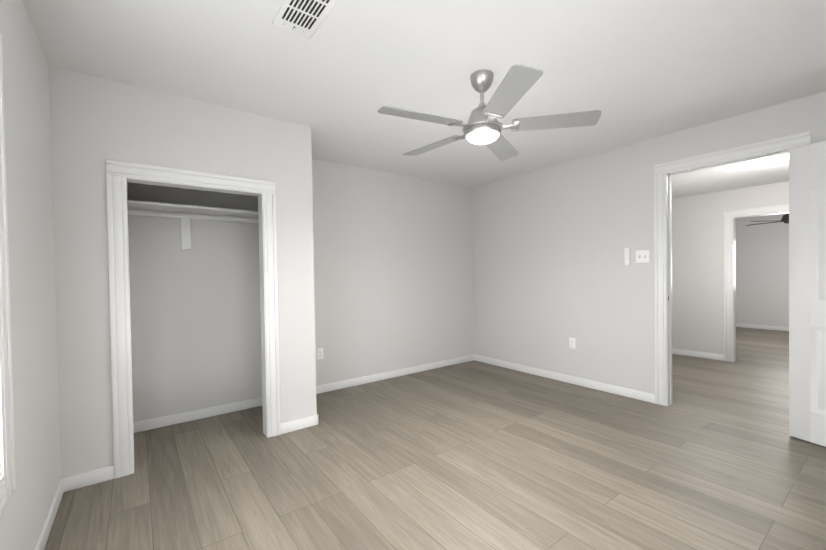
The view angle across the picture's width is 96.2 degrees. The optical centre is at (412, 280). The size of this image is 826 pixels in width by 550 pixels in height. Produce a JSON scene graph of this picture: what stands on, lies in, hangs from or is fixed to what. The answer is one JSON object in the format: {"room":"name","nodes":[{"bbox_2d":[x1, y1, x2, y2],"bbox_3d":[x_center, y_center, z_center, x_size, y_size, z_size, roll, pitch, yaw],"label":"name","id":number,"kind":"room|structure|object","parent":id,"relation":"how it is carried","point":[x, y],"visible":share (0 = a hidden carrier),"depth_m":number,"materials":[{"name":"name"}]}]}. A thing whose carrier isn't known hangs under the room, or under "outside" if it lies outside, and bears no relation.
{"room":"empty bedroom","nodes":[
{"label":"empty bedroom","id":0,"kind":"room"},
{"bbox_2d":[0,0,60,549],"bbox_3d":[-1.268,0.004,0.997,0.110,2.400,4.359,-2,1,-37],"label":"wall","id":1,"kind":"structure","parent":0,"point":[23,516],"depth_m":1.58,"materials":[{"name":"grey paint"}]},
{"bbox_2d":[0,34,15,515],"bbox_3d":[-0.988,-0.052,0.636,0.128,1.547,1.477,-2,1,-37],"label":"window","id":2,"kind":"structure","parent":1,"relation":"in","point":[7,468],"depth_m":1.23,"materials":[{"name":"white"}]},
{"bbox_2d":[34,476,69,549],"bbox_3d":[-0.984,1.163,0.761,0.012,0.080,3.353,-2,1,-37],"label":"baseboard","id":3,"kind":"structure","parent":1,"relation":"attached to","point":[64,484],"depth_m":1.82,"materials":[{"name":"white wood"}]},
{"bbox_2d":[49,65,316,477],"bbox_3d":[-1.438,-0.017,2.580,1.516,2.400,0.110,-2,1,-37],"label":"wall","id":4,"kind":"structure","parent":0,"point":[96,122],"depth_m":2.23,"materials":[{"name":"grey paint"}]},
{"bbox_2d":[106,159,280,478],"bbox_3d":[-1.457,0.265,2.566,0.831,1.838,0.112,-2,1,-37],"label":"door frame","id":5,"kind":"structure","parent":4,"relation":"attached to","point":[262,287],"depth_m":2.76,"materials":[{"name":"white wood"}]},
{"bbox_2d":[281,416,317,433],"bbox_3d":[-0.902,1.130,2.910,0.278,0.080,0.012,-2,1,-37],"label":"baseboard","id":6,"kind":"structure","parent":4,"relation":"attached to","point":[306,422],"depth_m":2.90,"materials":[{"name":"white wood"}]},
{"bbox_2d":[127,159,473,422],"bbox_3d":[1.744,-0.115,5.907,10.601,2.400,0.110,-2,1,-37],"label":"wall","id":7,"kind":"structure","parent":0,"point":[393,271],"depth_m":3.85,"materials":[{"name":"grey paint"}]},
{"bbox_2d":[127,200,258,249],"bbox_3d":[-1.816,-0.422,2.978,1.406,0.322,0.310,-2,1,-37],"label":"closet shelf","id":8,"kind":"object","parent":7,"relation":"attached to","point":[185,214],"visible":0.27,"depth_m":3.06,"materials":[{"name":"white wood"}]},
{"bbox_2d":[133,397,261,432],"bbox_3d":[-1.691,1.143,2.866,1.406,0.080,0.646,-2,1,-37],"label":"baseboard","id":9,"kind":"structure","parent":7,"relation":"attached to","point":[149,424],"depth_m":3.14,"materials":[{"name":"white wood"}]},
{"bbox_2d":[317,348,323,359],"bbox_3d":[-0.955,0.752,3.815,0.070,0.114,0.008,-2,1,-37],"label":"electrical outlet","id":10,"kind":"object","parent":7,"relation":"attached to","point":[320,355],"visible":1,"depth_m":3.81,"materials":[{"name":"white plastic"}]},
{"bbox_2d":[316,355,473,393],"bbox_3d":[-0.187,1.097,4.390,2.609,0.080,0.012,-2,1,-37],"label":"baseboard","id":11,"kind":"structure","parent":7,"relation":"attached to","point":[391,374],"depth_m":4.31,"materials":[{"name":"white wood"}]},
{"bbox_2d":[22,0,825,187],"bbox_3d":[3.278,-1.356,3.723,10.711,0.100,5.439,-2,1,-37],"label":"ceiling","id":12,"kind":"structure","parent":0,"point":[634,71],"depth_m":2.10,"materials":[{"name":"white paint"}]},
{"bbox_2d":[272,0,337,38],"bbox_3d":[-0.475,-1.210,1.650,0.186,0.016,0.400,-2,1,-37],"label":"ceiling vent","id":13,"kind":"object","parent":12,"relation":"in","point":[304,18],"visible":1,"depth_m":1.69,"materials":[{"name":"white plastic"}]},
{"bbox_2d":[377,64,600,160],"bbox_3d":[0.387,-1.038,2.259,1.276,0.404,1.259,-2,1,-37],"label":"ceiling fan","id":14,"kind":"object","parent":12,"relation":"hanging from","point":[483,126],"visible":1,"depth_m":2.15,"materials":[{"name":"silver metal"}]},
{"bbox_2d":[44,327,825,549],"bbox_3d":[3.316,1.144,3.760,10.711,0.100,5.439,-2,1,-37],"label":"floor","id":15,"kind":"structure","parent":0,"point":[473,455],"depth_m":2.23,"materials":[{"name":"brown wood"}]},
{"bbox_2d":[472,91,825,393],"bbox_3d":[2.444,-0.084,3.103,0.110,2.400,5.219,-2,1,-37],"label":"wall","id":16,"kind":"structure","parent":0,"point":[552,273],"depth_m":3.87,"materials":[{"name":"grey paint"}]},
{"bbox_2d":[474,355,654,402],"bbox_3d":[1.534,1.073,4.257,0.012,0.080,2.229,-2,1,-37],"label":"baseboard","id":17,"kind":"structure","parent":16,"relation":"attached to","point":[635,394],"depth_m":3.98,"materials":[{"name":"white wood"}]},
{"bbox_2d":[569,338,575,348],"bbox_3d":[1.721,0.674,3.998,0.008,0.114,0.070,-2,1,-37],"label":"electrical outlet","id":18,"kind":"object","parent":16,"relation":"attached to","point":[572,342],"visible":1,"depth_m":3.99,"materials":[{"name":"white plastic"}]},
{"bbox_2d":[624,248,630,265],"bbox_3d":[2.039,-0.229,3.527,0.026,0.170,0.052,-2,1,-37],"label":"cradle","id":19,"kind":"object","parent":16,"relation":"attached to","point":[627,258],"visible":1,"depth_m":3.52,"materials":[{"name":"white plastic"}]},
{"bbox_2d":[636,250,649,262],"bbox_3d":[2.119,-0.224,3.425,0.019,0.116,0.116,-2,1,-37],"label":"switch plate","id":20,"kind":"object","parent":16,"relation":"attached to","point":[642,256],"visible":1,"depth_m":3.42,"materials":[{"name":"white plastic"}]},
{"bbox_2d":[654,131,810,405],"bbox_3d":[2.525,0.039,2.999,0.146,2.156,0.967,-2,1,-37],"label":"door frame","id":21,"kind":"structure","parent":16,"relation":"attached to","point":[792,141],"depth_m":3.29,"materials":[{"name":"white wood"}]},
{"bbox_2d":[789,141,825,446],"bbox_3d":[2.824,0.093,2.285,0.173,2.035,0.781,-1,1,-20],"label":"door","id":22,"kind":"structure","parent":16,"relation":"in","point":[807,292],"depth_m":2.54,"materials":[{"name":"white wood"}]},
{"bbox_2d":[672,181,788,354],"bbox_3d":[4.418,-0.136,4.581,0.110,2.400,5.219,-2,1,-37],"label":"wall","id":23,"kind":"structure","parent":0,"point":[697,273],"depth_m":5.08,"materials":[{"name":"grey paint"}]},
{"bbox_2d":[672,348,723,360],"bbox_3d":[3.482,1.021,5.770,0.012,0.080,2.144,-2,1,-37],"label":"baseboard","id":24,"kind":"structure","parent":23,"relation":"attached to","point":[700,354],"depth_m":5.13,"materials":[{"name":"white wood"}]},
{"bbox_2d":[723,204,788,361],"bbox_3d":[4.451,0.076,4.545,0.146,1.976,0.972,-2,1,-37],"label":"door frame","id":25,"kind":"structure","parent":23,"relation":"attached to","point":[728,285],"depth_m":4.85,"materials":[{"name":"white wood"}]},
{"bbox_2d":[672,153,788,197],"bbox_3d":[3.414,-1.259,3.825,2.356,0.200,5.219,-2,1,-37],"label":"ceiling","id":26,"kind":"structure","parent":0,"point":[761,171],"depth_m":4.18,"materials":[{"name":"white paint"}]},
{"bbox_2d":[771,154,788,160],"bbox_3d":[3.443,-1.145,3.436,0.180,0.017,0.180,-2,1,-37],"label":"recessed light","id":27,"kind":"object","parent":26,"relation":"in","point":[781,157],"visible":0.73,"depth_m":3.42,"materials":[{"name":"white plastic"}]},
{"bbox_2d":[736,214,788,326],"bbox_3d":[7.538,-0.218,6.919,0.110,2.400,5.219,-2,1,-37],"label":"wall","id":28,"kind":"structure","parent":0,"point":[762,274],"depth_m":7.47,"materials":[{"name":"grey paint"}]},
{"bbox_2d":[736,323,788,330],"bbox_3d":[7.507,0.943,6.900,0.012,0.080,5.219,-2,1,-37],"label":"baseboard","id":29,"kind":"structure","parent":28,"relation":"attached to","point":[779,328],"depth_m":7.48,"materials":[{"name":"white wood"}]},
{"bbox_2d":[746,213,788,225],"bbox_3d":[6.826,-1.220,6.729,1.198,0.368,1.243,-2,1,-37],"label":"ceiling fan","id":30,"kind":"object","parent":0,"point":[785,218],"visible":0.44,"depth_m":6.71,"materials":[{"name":"brown metal"}]}
]}

